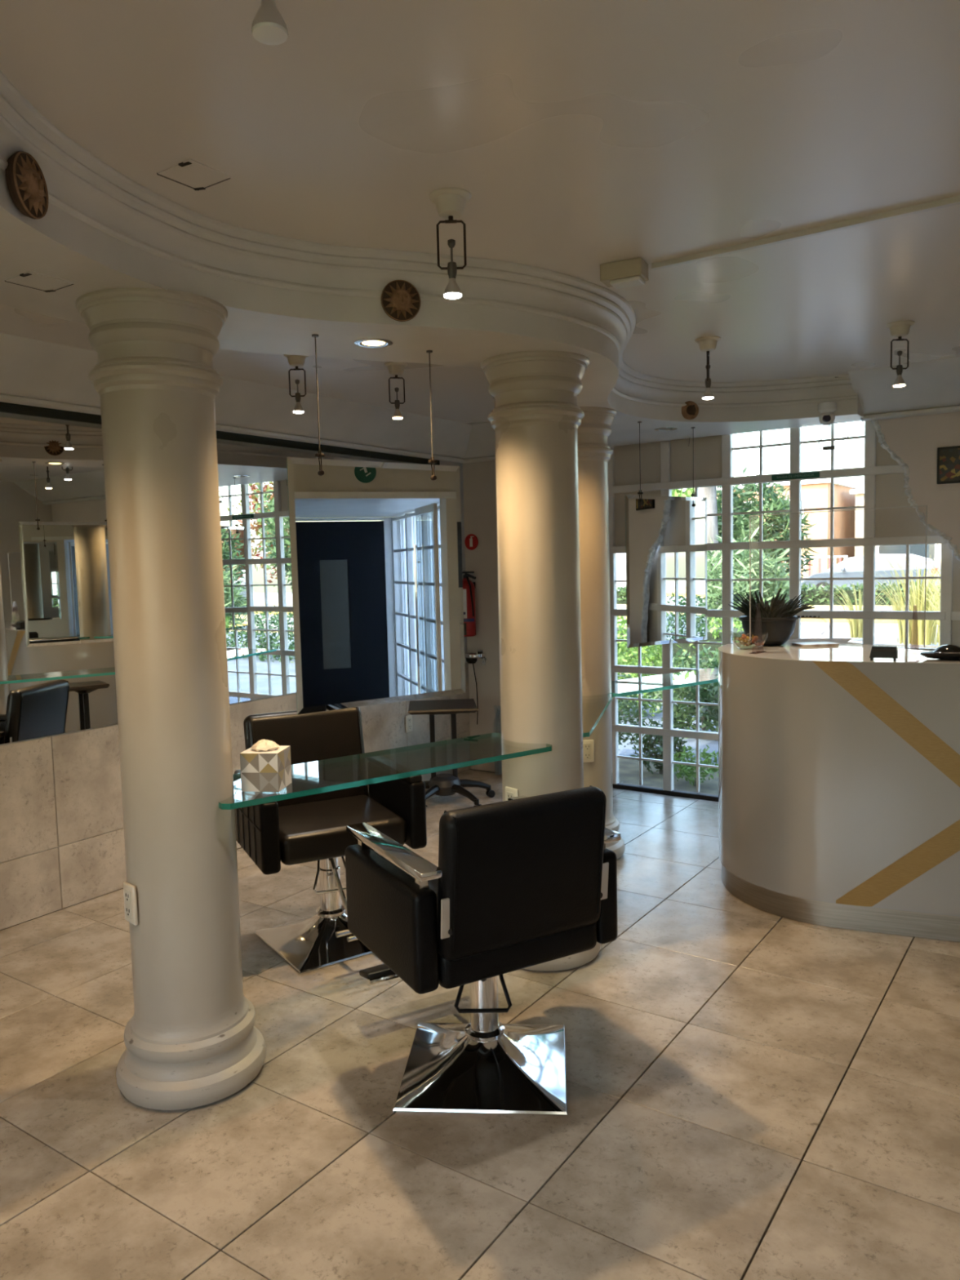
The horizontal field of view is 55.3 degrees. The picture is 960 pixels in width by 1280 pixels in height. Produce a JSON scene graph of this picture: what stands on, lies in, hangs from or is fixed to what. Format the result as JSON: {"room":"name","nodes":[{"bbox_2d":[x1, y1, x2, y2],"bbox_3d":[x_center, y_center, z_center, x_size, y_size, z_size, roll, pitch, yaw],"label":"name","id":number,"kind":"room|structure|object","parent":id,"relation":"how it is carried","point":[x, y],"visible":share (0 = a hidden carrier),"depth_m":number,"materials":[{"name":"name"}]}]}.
{"room":"salon","nodes":[
{"label":"salon","id":0,"kind":"room"},
{"bbox_2d":[0,412,471,929],"bbox_3d":[-2.731,0.074,3.728,0.188,2.700,9.430,2,6,34],"label":"wall","id":1,"kind":"structure","parent":0,"point":[62,842],"depth_m":4.64,"materials":[{"name":"paint"}]},
{"bbox_2d":[0,417,118,744],"bbox_3d":[-2.090,-0.294,4.476,0.017,1.517,0.621,2,6,34],"label":"wall mirror","id":2,"kind":"object","parent":1,"relation":"attached to","point":[57,669],"depth_m":4.48,"materials":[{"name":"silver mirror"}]},
{"bbox_2d":[0,333,495,463],"bbox_3d":[-2.167,-1.143,3.220,1.270,0.258,9.030,2,6,34],"label":"trim","id":3,"kind":"structure","parent":1,"relation":"attached to","point":[33,372],"depth_m":5.40,"materials":[{"name":"white paint"}]},
{"bbox_2d":[216,430,439,703],"bbox_3d":[-0.900,-0.500,6.206,0.017,1.586,2.136,2,6,34],"label":"window","id":4,"kind":"structure","parent":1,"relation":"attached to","point":[254,507],"depth_m":5.56,"materials":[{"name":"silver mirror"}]},
{"bbox_2d":[404,715,412,733],"bbox_3d":[-0.526,0.622,6.796,0.016,0.125,0.075,2,6,34],"label":"power outlet","id":5,"kind":"object","parent":1,"relation":"attached to","point":[408,719],"visible":0.97,"depth_m":6.79,"materials":[{"name":"beige plastic"}]},
{"bbox_2d":[0,768,959,1279],"bbox_3d":[-0.246,1.552,2.167,6.070,0.110,9.150,2,6,34],"label":"floor","id":6,"kind":"structure","parent":0,"point":[753,1093],"depth_m":2.77,"materials":[{"name":"grey tile"}]},
{"bbox_2d":[75,287,266,1110],"bbox_3d":[-0.986,0.204,2.955,0.475,2.482,0.475,-1,5,9],"label":"column","id":7,"kind":"structure","parent":6,"relation":"on","point":[192,1039],"depth_m":2.82,"materials":[{"name":"paint"}]},
{"bbox_2d":[123,881,137,924],"bbox_3d":[-1.099,0.827,2.875,0.075,0.125,0.016,3,7,44],"label":"power outlet","id":8,"kind":"object","parent":7,"relation":"attached to","point":[129,890],"visible":1,"depth_m":2.86,"materials":[{"name":"beige plastic"}]},
{"bbox_2d":[218,733,552,809],"bbox_3d":[-0.367,0.468,3.425,1.365,0.019,0.400,-5,6,-36],"label":"glass shelf","id":9,"kind":"object","parent":7,"relation":"attached to","point":[548,748],"visible":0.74,"depth_m":3.42,"materials":[{"name":"teal"}]},
{"bbox_2d":[240,739,291,791],"bbox_3d":[-0.718,0.413,3.072,0.128,0.163,0.128,-1,5,7],"label":"tissue box","id":10,"kind":"object","parent":9,"relation":"on","point":[266,766],"visible":1,"depth_m":3.02,"materials":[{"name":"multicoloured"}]},
{"bbox_2d":[233,706,427,973],"bbox_3d":[-0.653,0.852,4.038,0.731,0.997,0.857,-4,5,-26],"label":"salon chair","id":11,"kind":"object","parent":6,"relation":"on","point":[309,828],"visible":0.77,"depth_m":4.06,"materials":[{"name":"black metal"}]},
{"bbox_2d":[408,698,495,806],"bbox_3d":[-0.258,0.795,6.426,0.730,0.698,0.703,-2,5,-4],"label":"table","id":12,"kind":"object","parent":6,"relation":"on","point":[445,784],"visible":0.73,"depth_m":6.36,"materials":[{"name":"black metal"}]},
{"bbox_2d":[408,698,477,715],"bbox_3d":[-0.261,0.481,6.374,0.659,0.065,0.659,2,6,34],"label":"tray","id":13,"kind":"object","parent":12,"relation":"on","point":[452,707],"depth_m":6.28,"materials":[{"name":"black plastic"}]},
{"bbox_2d":[345,785,620,1115],"bbox_3d":[-0.022,0.932,3.057,0.747,0.969,0.868,-4,5,-29],"label":"salon chair","id":14,"kind":"object","parent":6,"relation":"on","point":[518,882],"visible":1,"depth_m":2.78,"materials":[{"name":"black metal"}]},
{"bbox_2d":[493,704,502,773],"bbox_3d":[0.148,0.783,7.199,0.126,0.550,0.123,2,6,34],"label":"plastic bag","id":15,"kind":"object","parent":6,"relation":"on","point":[495,704],"visible":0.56,"depth_m":7.20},
{"bbox_2d":[480,350,601,971],"bbox_3d":[0.255,0.100,3.856,0.475,2.482,0.475,-1,5,9],"label":"column","id":16,"kind":"structure","parent":6,"relation":"on","point":[535,418],"depth_m":3.69,"materials":[{"name":"paint"}]},
{"bbox_2d":[505,786,518,800],"bbox_3d":[0.130,0.672,3.783,0.016,0.125,0.075,-5,6,-40],"label":"power outlet","id":17,"kind":"object","parent":16,"relation":"attached to","point":[509,792],"visible":0.38,"depth_m":3.77,"materials":[{"name":"beige plastic"}]},
{"bbox_2d":[577,406,625,859],"bbox_3d":[0.561,-0.014,5.152,0.475,2.482,0.475,2,6,37],"label":"column","id":18,"kind":"structure","parent":6,"relation":"on","point":[594,453],"depth_m":4.99,"materials":[{"name":"paint"}]},
{"bbox_2d":[582,739,594,762],"bbox_3d":[0.588,0.610,5.020,0.075,0.125,0.017,-2,5,-3],"label":"power outlet","id":19,"kind":"object","parent":18,"relation":"attached to","point":[588,744],"visible":0.72,"depth_m":5.01,"materials":[{"name":"beige plastic"}]},
{"bbox_2d":[582,693,613,737],"bbox_3d":[0.417,0.357,4.536,0.380,0.019,1.190,0,5,13],"label":"glass shelf","id":20,"kind":"object","parent":18,"relation":"attached to","point":[593,707],"visible":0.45,"depth_m":4.54,"materials":[{"name":"teal"}]},
{"bbox_2d":[609,668,718,696],"bbox_3d":[1.147,0.252,5.604,1.280,0.019,0.400,-5,6,-36],"label":"glass shelf","id":21,"kind":"object","parent":18,"relation":"attached to","point":[623,687],"visible":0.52,"depth_m":5.51,"materials":[{"name":"teal"}]},
{"bbox_2d":[717,638,959,942],"bbox_3d":[2.535,0.647,4.308,2.751,1.204,1.203,0,5,22],"label":"reception desk","id":22,"kind":"object","parent":6,"relation":"on","point":[839,767],"depth_m":4.04,"materials":[{"name":"white laminate"}]},
{"bbox_2d":[729,632,768,649],"bbox_3d":[1.357,0.001,4.625,0.184,0.090,0.208,0,5,17],"label":"candy bowl","id":23,"kind":"object","parent":22,"relation":"on","point":[766,635],"visible":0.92,"depth_m":4.61,"materials":[{"name":"clear glass"}]},
{"bbox_2d":[734,636,740,640],"bbox_3d":[1.311,-0.005,4.646,0.044,0.025,0.022,-3,5,-20],"label":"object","id":24,"kind":"object","parent":23,"relation":"in","point":[737,638],"visible":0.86,"depth_m":4.64,"materials":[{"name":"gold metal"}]},
{"bbox_2d":[739,640,745,645],"bbox_3d":[1.325,0.015,4.617,0.022,0.032,0.042,3,7,44],"label":"candy","id":25,"kind":"object","parent":23,"relation":"in","point":[741,642],"visible":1,"depth_m":4.61,"materials":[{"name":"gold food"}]},
{"bbox_2d":[739,637,747,643],"bbox_3d":[1.329,0.002,4.612,0.042,0.032,0.022,-1,5,8],"label":"candy","id":26,"kind":"object","parent":23,"relation":"in","point":[740,638],"visible":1,"depth_m":4.61,"materials":[{"name":"orange food"}]},
{"bbox_2d":[745,639,751,646],"bbox_3d":[1.349,0.015,4.616,0.020,0.037,0.040,-3,5,-16],"label":"candy","id":27,"kind":"object","parent":23,"relation":"in","point":[748,640],"visible":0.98,"depth_m":4.61,"materials":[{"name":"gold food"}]},
{"bbox_2d":[751,636,757,643],"bbox_3d":[1.373,0.000,4.578,0.021,0.034,0.041,-1,5,1],"label":"candy","id":28,"kind":"object","parent":23,"relation":"in","point":[755,638],"visible":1,"depth_m":4.57,"materials":[{"name":"orange"}]},
{"bbox_2d":[755,641,764,645],"bbox_3d":[1.407,0.019,4.610,0.044,0.024,0.021,2,6,37],"label":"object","id":29,"kind":"object","parent":23,"relation":"in","point":[756,643],"visible":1,"depth_m":4.60,"materials":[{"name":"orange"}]},
{"bbox_2d":[728,587,830,646],"bbox_3d":[1.532,-0.125,4.821,0.478,0.300,0.391,-2,5,-2],"label":"potted plant","id":30,"kind":"object","parent":22,"relation":"on","point":[777,619],"visible":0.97,"depth_m":4.70,"materials":[{"name":"green plant"}]},
{"bbox_2d":[792,641,839,647],"bbox_3d":[1.731,0.022,4.729,0.190,0.012,0.130,-2,5,-6],"label":"magazine","id":31,"kind":"object","parent":22,"relation":"on","point":[814,643],"visible":1,"depth_m":4.68,"materials":[{"name":"white paper"}]},
{"bbox_2d":[749,505,927,662],"bbox_3d":[1.598,-0.254,4.159,0.803,0.662,0.110,3,6,43],"label":"screen","id":32,"kind":"object","parent":22,"relation":"on","point":[759,651],"visible":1,"depth_m":4.16,"materials":[{"name":"grey"}]},
{"bbox_2d":[869,645,897,661],"bbox_3d":[1.757,0.058,3.987,0.113,0.062,0.056,1,5,25],"label":"card holder","id":33,"kind":"object","parent":22,"relation":"on","point":[877,651],"visible":1,"depth_m":3.96,"materials":[{"name":"black plastic"}]},
{"bbox_2d":[919,644,959,659],"bbox_3d":[2.032,0.051,3.965,0.236,0.064,0.153,1,5,26],"label":"telephone handset","id":34,"kind":"object","parent":22,"relation":"on","point":[948,651],"visible":1,"depth_m":3.93,"materials":[{"name":"black plastic"}]},
{"bbox_2d":[0,0,959,425],"bbox_3d":[-0.315,-1.293,1.933,6.570,0.200,9.830,2,6,34],"label":"ceiling","id":35,"kind":"structure","parent":0,"point":[582,135],"depth_m":2.26,"materials":[{"name":"paint"}]},
{"bbox_2d":[156,159,231,191],"bbox_3d":[-0.749,-1.218,2.405,0.141,0.005,0.139,2,6,34],"label":"access hatch","id":36,"kind":"object","parent":35,"relation":"attached to","point":[191,173],"visible":1,"depth_m":2.40,"materials":[{"name":"paint"}]},
{"bbox_2d":[251,0,288,44],"bbox_3d":[-0.304,-1.001,1.299,0.120,0.279,0.120,2,6,38],"label":"pendant","id":37,"kind":"object","parent":35,"relation":"hanging from","point":[268,27],"visible":1,"depth_m":1.30,"materials":[{"name":"white glass"}]},
{"bbox_2d":[283,354,308,413],"bbox_3d":[-0.888,-1.246,4.456,0.120,0.279,0.120,-1,5,0],"label":"pendant","id":38,"kind":"object","parent":35,"relation":"hanging from","point":[295,361],"visible":0.92,"depth_m":4.45,"materials":[{"name":"beige metal"}]},
{"bbox_2d":[384,361,407,419],"bbox_3d":[-0.428,-1.278,4.714,0.120,0.279,0.120,-2,5,-11],"label":"pendant","id":39,"kind":"object","parent":35,"relation":"hanging from","point":[396,369],"visible":0.99,"depth_m":4.70,"materials":[{"name":"beige metal"}]},
{"bbox_2d":[428,186,471,298],"bbox_3d":[-0.081,-1.112,2.593,0.120,0.279,0.120,-1,5,0],"label":"pendant","id":40,"kind":"object","parent":35,"relation":"hanging from","point":[450,202],"visible":1,"depth_m":2.58,"materials":[{"name":"beige metal"}]},
{"bbox_2d":[600,257,648,288],"bbox_3d":[0.506,-1.282,3.214,0.150,0.072,0.090,1,5,26],"label":"emergency light","id":41,"kind":"object","parent":35,"relation":"attached to","point":[632,272],"visible":1,"depth_m":3.18,"materials":[{"name":"beige plastic"}]},
{"bbox_2d":[694,336,720,399],"bbox_3d":[1.082,-1.285,4.347,0.120,0.279,0.120,0,5,18],"label":"pendant","id":42,"kind":"object","parent":35,"relation":"hanging from","point":[706,344],"visible":1,"depth_m":4.32,"materials":[{"name":"beige plastic"}]},
{"bbox_2d":[651,195,959,270],"bbox_3d":[1.784,-1.274,2.416,2.850,0.018,0.022,2,6,34],"label":"duct","id":43,"kind":"object","parent":35,"relation":"attached to","point":[952,201],"visible":1,"depth_m":2.90,"materials":[{"name":"white paint"}]},
{"bbox_2d":[885,320,915,387],"bbox_3d":[1.901,-1.289,4.149,0.120,0.279,0.120,-1,5,0],"label":"pendant","id":44,"kind":"object","parent":35,"relation":"hanging from","point":[899,329],"visible":1,"depth_m":4.14,"materials":[{"name":"beige plastic"}]},
{"bbox_2d":[462,411,959,772],"bbox_3d":[2.302,-0.230,5.809,5.770,2.721,0.280,2,6,34],"label":"wall","id":45,"kind":"structure","parent":0,"point":[913,442],"depth_m":7.20,"materials":[{"name":"paint"}]},
{"bbox_2d":[5,151,48,219],"bbox_3d":[-1.029,-1.045,2.106,0.053,0.140,0.140,-1,5,4],"label":"wall plaque","id":46,"kind":"object","parent":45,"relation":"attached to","point":[26,184],"visible":1,"depth_m":2.08,"materials":[{"name":"brown ceramic"}]},
{"bbox_2d":[4,271,74,292],"bbox_3d":[-1.228,-0.999,2.558,0.131,0.005,0.137,2,6,34],"label":"access hatch","id":47,"kind":"object","parent":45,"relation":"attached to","point":[46,283],"visible":1,"depth_m":2.55,"materials":[{"name":"white paint"}]},
{"bbox_2d":[354,337,392,347],"bbox_3d":[-0.388,-1.085,3.343,0.140,0.010,0.140,2,6,34],"label":"recessed light","id":48,"kind":"object","parent":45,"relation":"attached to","point":[366,342],"visible":1,"depth_m":3.33,"materials":[{"name":"silver metal"}]},
{"bbox_2d":[286,333,465,714],"bbox_3d":[-0.369,-0.424,3.404,0.730,1.330,0.028,-5,6,-36],"label":"mirror","id":49,"kind":"object","parent":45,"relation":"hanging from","point":[376,547],"visible":1,"depth_m":3.40,"materials":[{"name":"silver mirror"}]},
{"bbox_2d":[381,280,420,321],"bbox_3d":[-0.265,-1.143,3.082,0.136,0.136,0.053,-3,5,-17],"label":"wall plaque","id":50,"kind":"object","parent":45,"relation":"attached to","point":[400,300],"visible":1,"depth_m":3.08,"materials":[{"name":"brown wood"}]},
{"bbox_2d":[0,70,863,446],"bbox_3d":[0.031,-1.215,3.329,2.350,0.240,6.619,1,5,25],"label":"trim","id":51,"kind":"structure","parent":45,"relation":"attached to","point":[100,228],"depth_m":3.05,"materials":[{"name":"white paint"}]},
{"bbox_2d":[462,571,475,636],"bbox_3d":[-0.089,-0.287,7.269,0.165,0.512,0.171,2,6,34],"label":"fire extinguisher","id":52,"kind":"object","parent":45,"relation":"attached to","point":[468,587],"visible":0.66,"depth_m":7.21,"materials":[{"name":"red metal"}]},
{"bbox_2d":[464,533,478,550],"bbox_3d":[-0.069,-0.781,7.304,0.128,0.128,0.007,2,6,34],"label":"sign","id":53,"kind":"object","parent":45,"relation":"attached to","point":[471,541],"visible":1,"depth_m":7.30,"materials":[{"name":"red plastic"}]},
{"bbox_2d":[464,649,486,724],"bbox_3d":[-0.028,0.384,7.313,0.171,0.605,0.171,-2,5,-10],"label":"holder","id":54,"kind":"object","parent":45,"relation":"attached to","point":[471,657],"visible":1,"depth_m":7.29,"materials":[{"name":"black metal"}]},
{"bbox_2d":[464,649,486,658],"bbox_3d":[-0.034,0.117,7.291,0.172,0.070,0.172,2,6,34],"label":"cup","id":55,"kind":"object","parent":54,"relation":"on","point":[480,654],"depth_m":7.24,"materials":[{"name":"silver metal"}]},
{"bbox_2d":[654,426,677,431],"bbox_3d":[1.160,-1.318,5.719,0.140,0.010,0.140,2,6,34],"label":"recessed light","id":56,"kind":"object","parent":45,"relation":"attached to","point":[664,428],"visible":1,"depth_m":5.71,"materials":[{"name":"silver metal"}]},
{"bbox_2d":[625,421,707,648],"bbox_3d":[1.147,-0.640,5.591,0.730,1.330,0.028,-5,6,-37],"label":"mirror","id":57,"kind":"object","parent":45,"relation":"hanging from","point":[666,536],"visible":1,"depth_m":5.59,"materials":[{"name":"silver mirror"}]},
{"bbox_2d":[681,400,698,419],"bbox_3d":[1.245,-1.363,5.436,0.110,0.110,0.035,-2,5,-3],"label":"wall plaque","id":58,"kind":"object","parent":45,"relation":"attached to","point":[691,411],"visible":1,"depth_m":5.43,"materials":[{"name":"wood"}]},
{"bbox_2d":[608,420,959,801],"bbox_3d":[1.895,-0.190,6.041,3.221,2.628,0.054,2,6,34],"label":"window","id":59,"kind":"structure","parent":45,"relation":"in","point":[666,466],"depth_m":6.10,"materials":[{"name":"paint"}]},
{"bbox_2d":[771,471,819,480],"bbox_3d":[2.010,-1.044,5.840,0.300,0.036,0.010,2,6,34],"label":"exit sign","id":60,"kind":"object","parent":59,"relation":"attached to","point":[811,474],"visible":1,"depth_m":5.84,"materials":[{"name":"teal plastic"}]},
{"bbox_2d":[817,401,836,425],"bbox_3d":[2.025,-1.316,5.345,0.104,0.126,0.104,1,5,23],"label":"security camera","id":61,"kind":"object","parent":45,"relation":"attached to","point":[827,416],"visible":1,"depth_m":5.31,"materials":[{"name":"white plastic"}]},
{"bbox_2d":[817,421,863,453],"bbox_3d":[2.204,-1.282,5.565,0.295,0.263,0.046,2,6,34],"label":"cable","id":62,"kind":"object","parent":45,"relation":"hanging from","point":[829,447],"visible":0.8,"depth_m":5.62,"materials":[{"name":"white plastic"}]},
{"bbox_2d":[848,356,959,421],"bbox_3d":[3.334,-1.390,4.584,2.745,0.258,0.419,2,6,34],"label":"ceiling beam","id":63,"kind":"structure","parent":45,"relation":"attached to","point":[931,387],"depth_m":5.18,"materials":[{"name":"white paint"}]},
{"bbox_2d":[936,445,959,484],"bbox_3d":[2.775,-1.009,5.250,0.280,0.210,0.022,2,6,34],"label":"framed picture","id":64,"kind":"object","parent":45,"relation":"attached to","point":[948,457],"visible":1,"depth_m":5.29,"materials":[{"name":"black paper"}]},
{"label":"outside","id":65,"kind":"structure","parent":0,"visible":0},
{"bbox_3d":[10.204,0.322,14.933,80.000,0.100,0.800,2,6,34],"label":"verge","id":66,"kind":"object","parent":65,"visible":0},
{"bbox_2d":[885,561,940,645],"bbox_3d":[8.554,-0.627,16.299,2.482,1.649,2.473,2,6,34],"label":"clump","id":67,"kind":"object","parent":66,"relation":"on","point":[939,584],"visible":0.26,"depth_m":16.57,"materials":[{"name":"green plant"}]},
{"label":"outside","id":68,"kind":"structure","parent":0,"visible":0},
{"bbox_2d":[616,604,938,610],"bbox_3d":[16.835,-0.663,24.582,120.000,0.100,7.500,2,6,34],"label":"verge","id":69,"kind":"structure","parent":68,"point":[817,607],"depth_m":30.31,"materials":[{"name":"green plant"}]},
{"bbox_2d":[671,488,720,525],"bbox_3d":[6.934,-3.329,31.990,3.865,4.647,3.183,1,5,30],"label":"tree","id":70,"kind":"object","parent":69,"relation":"on","point":[675,492],"visible":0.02,"depth_m":31.50,"materials":[{"name":"green plant"}]},
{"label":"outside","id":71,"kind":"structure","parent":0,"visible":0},
{"bbox_2d":[617,692,718,765],"bbox_3d":[7.099,0.770,10.415,80.000,0.100,10.200,2,6,34],"label":"pavement","id":72,"kind":"structure","parent":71,"point":[628,750],"depth_m":8.72,"materials":[{"name":"grey concrete"}]},
{"bbox_2d":[617,619,681,716],"bbox_3d":[1.559,0.350,10.411,1.737,1.152,1.172,2,6,34],"label":"bush","id":73,"kind":"object","parent":72,"relation":"on","point":[633,651],"visible":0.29,"depth_m":10.15,"materials":[{"name":"green plant"}]},
{"bbox_2d":[617,608,744,692],"bbox_3d":[1.444,0.126,13.137,5.378,1.163,1.216,2,6,34],"label":"hedge","id":74,"kind":"object","parent":72,"relation":"on","point":[714,634],"visible":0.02,"depth_m":11.75,"materials":[{"name":"green plant"}]},
{"bbox_2d":[641,644,722,739],"bbox_3d":[2.202,0.535,8.996,1.305,0.990,1.016,2,6,34],"label":"bush","id":75,"kind":"object","parent":72,"relation":"on","point":[682,715],"visible":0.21,"depth_m":8.95,"materials":[{"name":"green plant"}]},
{"bbox_2d":[687,659,718,726],"bbox_3d":[2.228,0.596,7.895,0.908,0.999,0.740,2,6,34],"label":"bush","id":76,"kind":"object","parent":72,"relation":"on","point":[704,698],"visible":0.11,"depth_m":7.89,"materials":[{"name":"green plant"}]},
{"bbox_2d":[697,486,719,623],"bbox_3d":[3.730,-3.806,17.268,5.317,8.282,4.522,3,6,40],"label":"tree","id":77,"kind":"object","parent":72,"relation":"on","point":[710,492],"visible":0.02,"depth_m":16.49,"materials":[{"name":"green plant"}]},
{"bbox_2d":[706,526,813,627],"bbox_3d":[3.954,-0.586,13.803,2.013,2.302,1.804,2,6,34],"label":"bush","id":78,"kind":"object","parent":72,"relation":"on","point":[770,588],"visible":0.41,"depth_m":13.44,"materials":[{"name":"green plant"}]},
{"bbox_2d":[716,465,818,592],"bbox_3d":[5.080,-1.517,17.313,2.551,3.527,2.276,2,6,34],"label":"tree","id":79,"kind":"object","parent":72,"relation":"on","point":[740,522],"visible":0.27,"depth_m":16.74,"materials":[{"name":"green plant"}]},
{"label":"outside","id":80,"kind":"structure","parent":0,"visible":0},
{"bbox_2d":[617,619,939,645],"bbox_3d":[12.618,0.035,18.450,120.000,0.100,7.450,2,6,34],"label":"road","id":81,"kind":"structure","parent":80,"point":[885,633],"depth_m":21.68,"materials":[{"name":"grey asphalt"}]},
{"bbox_2d":[618,616,937,623],"bbox_3d":[14.718,-0.378,21.500,110.000,0.200,0.250,2,6,34],"label":"kerb","id":82,"kind":"object","parent":81,"relation":"on","point":[813,620],"depth_m":24.79,"materials":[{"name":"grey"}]},
{"bbox_2d":[817,580,905,638],"bbox_3d":[8.073,-0.671,19.520,1.906,1.232,1.496,0,5,12],"label":"clump","id":83,"kind":"object","parent":81,"relation":"on","point":[855,627],"visible":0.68,"depth_m":19.41,"materials":[{"name":"green plant"}]},
{"bbox_2d":[855,555,941,644],"bbox_3d":[8.630,-0.803,17.920,2.746,1.731,2.763,-1,5,7],"label":"clump","id":84,"kind":"object","parent":81,"relation":"on","point":[916,627],"visible":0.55,"depth_m":17.65,"materials":[{"name":"green plant"}]},
{"bbox_2d":[862,643,939,648],"bbox_3d":[10.485,0.252,15.341,110.000,0.160,0.160,2,6,34],"label":"kerb","id":85,"kind":"object","parent":81,"relation":"on","point":[896,645],"depth_m":16.94,"materials":[{"name":"grey"}]},
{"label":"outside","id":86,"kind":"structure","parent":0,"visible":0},
{"bbox_3d":[23.045,-1.527,33.621,120.000,0.100,14.500,2,6,34],"label":"car park","id":87,"kind":"object","parent":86,"visible":0},
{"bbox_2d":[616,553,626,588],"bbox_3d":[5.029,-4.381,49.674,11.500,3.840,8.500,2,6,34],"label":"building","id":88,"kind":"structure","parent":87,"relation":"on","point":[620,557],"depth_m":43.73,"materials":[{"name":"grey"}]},
{"bbox_2d":[783,555,848,577],"bbox_3d":[14.020,-2.962,42.419,5.700,1.760,0.060,2,6,34],"label":"railing","id":89,"kind":"object","parent":87,"relation":"on","point":[845,557],"visible":0.09,"depth_m":41.34,"materials":[{"name":"white metal"}]},
{"bbox_2d":[800,553,940,590],"bbox_3d":[14.950,-2.397,35.171,4.957,1.798,1.850,2,6,34],"label":"car","id":90,"kind":"object","parent":87,"relation":"on","point":[847,567],"visible":0.33,"depth_m":34.36,"materials":[{"name":"silver metal"}]},
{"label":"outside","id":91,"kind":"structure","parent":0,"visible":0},
{"bbox_3d":[11.338,0.359,16.592,160.000,0.100,160.000,2,6,34],"label":"ground","id":92,"kind":"structure","parent":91,"visible":0},
{"bbox_2d":[679,478,864,577],"bbox_3d":[17.222,-6.230,55.721,10.000,5.940,8.500,2,6,34],"label":"building","id":93,"kind":"structure","parent":92,"relation":"on","point":[815,493],"depth_m":50.32,"materials":[{"name":"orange paint"}]},
{"bbox_2d":[616,581,940,605],"bbox_3d":[11.719,-1.606,33.065,18.359,1.158,1.227,2,6,34],"label":"hedge","id":94,"kind":"object","parent":92,"relation":"on","point":[815,597],"visible":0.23,"depth_m":32.24,"materials":[{"name":"green plant"}]},
{"bbox_2d":[849,488,941,568],"bbox_3d":[26.843,-5.974,52.788,8.700,5.440,8.500,2,6,34],"label":"building","id":95,"kind":"structure","parent":92,"relation":"on","point":[933,550],"depth_m":50.84,"materials":[{"name":"white paint"}]},
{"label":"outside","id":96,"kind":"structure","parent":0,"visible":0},
{"bbox_2d":[618,757,718,795],"bbox_3d":[3.868,1.255,5.714,60.000,0.100,1.250,2,6,34],"label":"planting bed","id":97,"kind":"object","parent":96,"point":[628,769],"depth_m":7.40,"materials":[{"name":"soil"}]},
{"bbox_2d":[617,672,654,750],"bbox_3d":[1.189,0.668,8.061,0.720,0.878,0.703,2,6,34],"label":"bush","id":98,"kind":"object","parent":97,"relation":"on","point":[625,709],"visible":0.26,"depth_m":7.97,"materials":[{"name":"green plant"}]},
{"bbox_2d":[630,720,688,774],"bbox_3d":[1.510,0.895,7.587,0.482,0.487,0.481,2,6,34],"label":"bush","id":99,"kind":"object","parent":97,"relation":"on","point":[648,743],"visible":0.51,"depth_m":7.53,"materials":[{"name":"green plant"}]},
{"bbox_2d":[673,744,718,786],"bbox_3d":[1.679,0.981,7.138,0.435,0.381,0.500,2,6,34],"label":"bush","id":100,"kind":"object","parent":97,"relation":"on","point":[687,771],"visible":0.86,"depth_m":7.09,"materials":[{"name":"green plant"}]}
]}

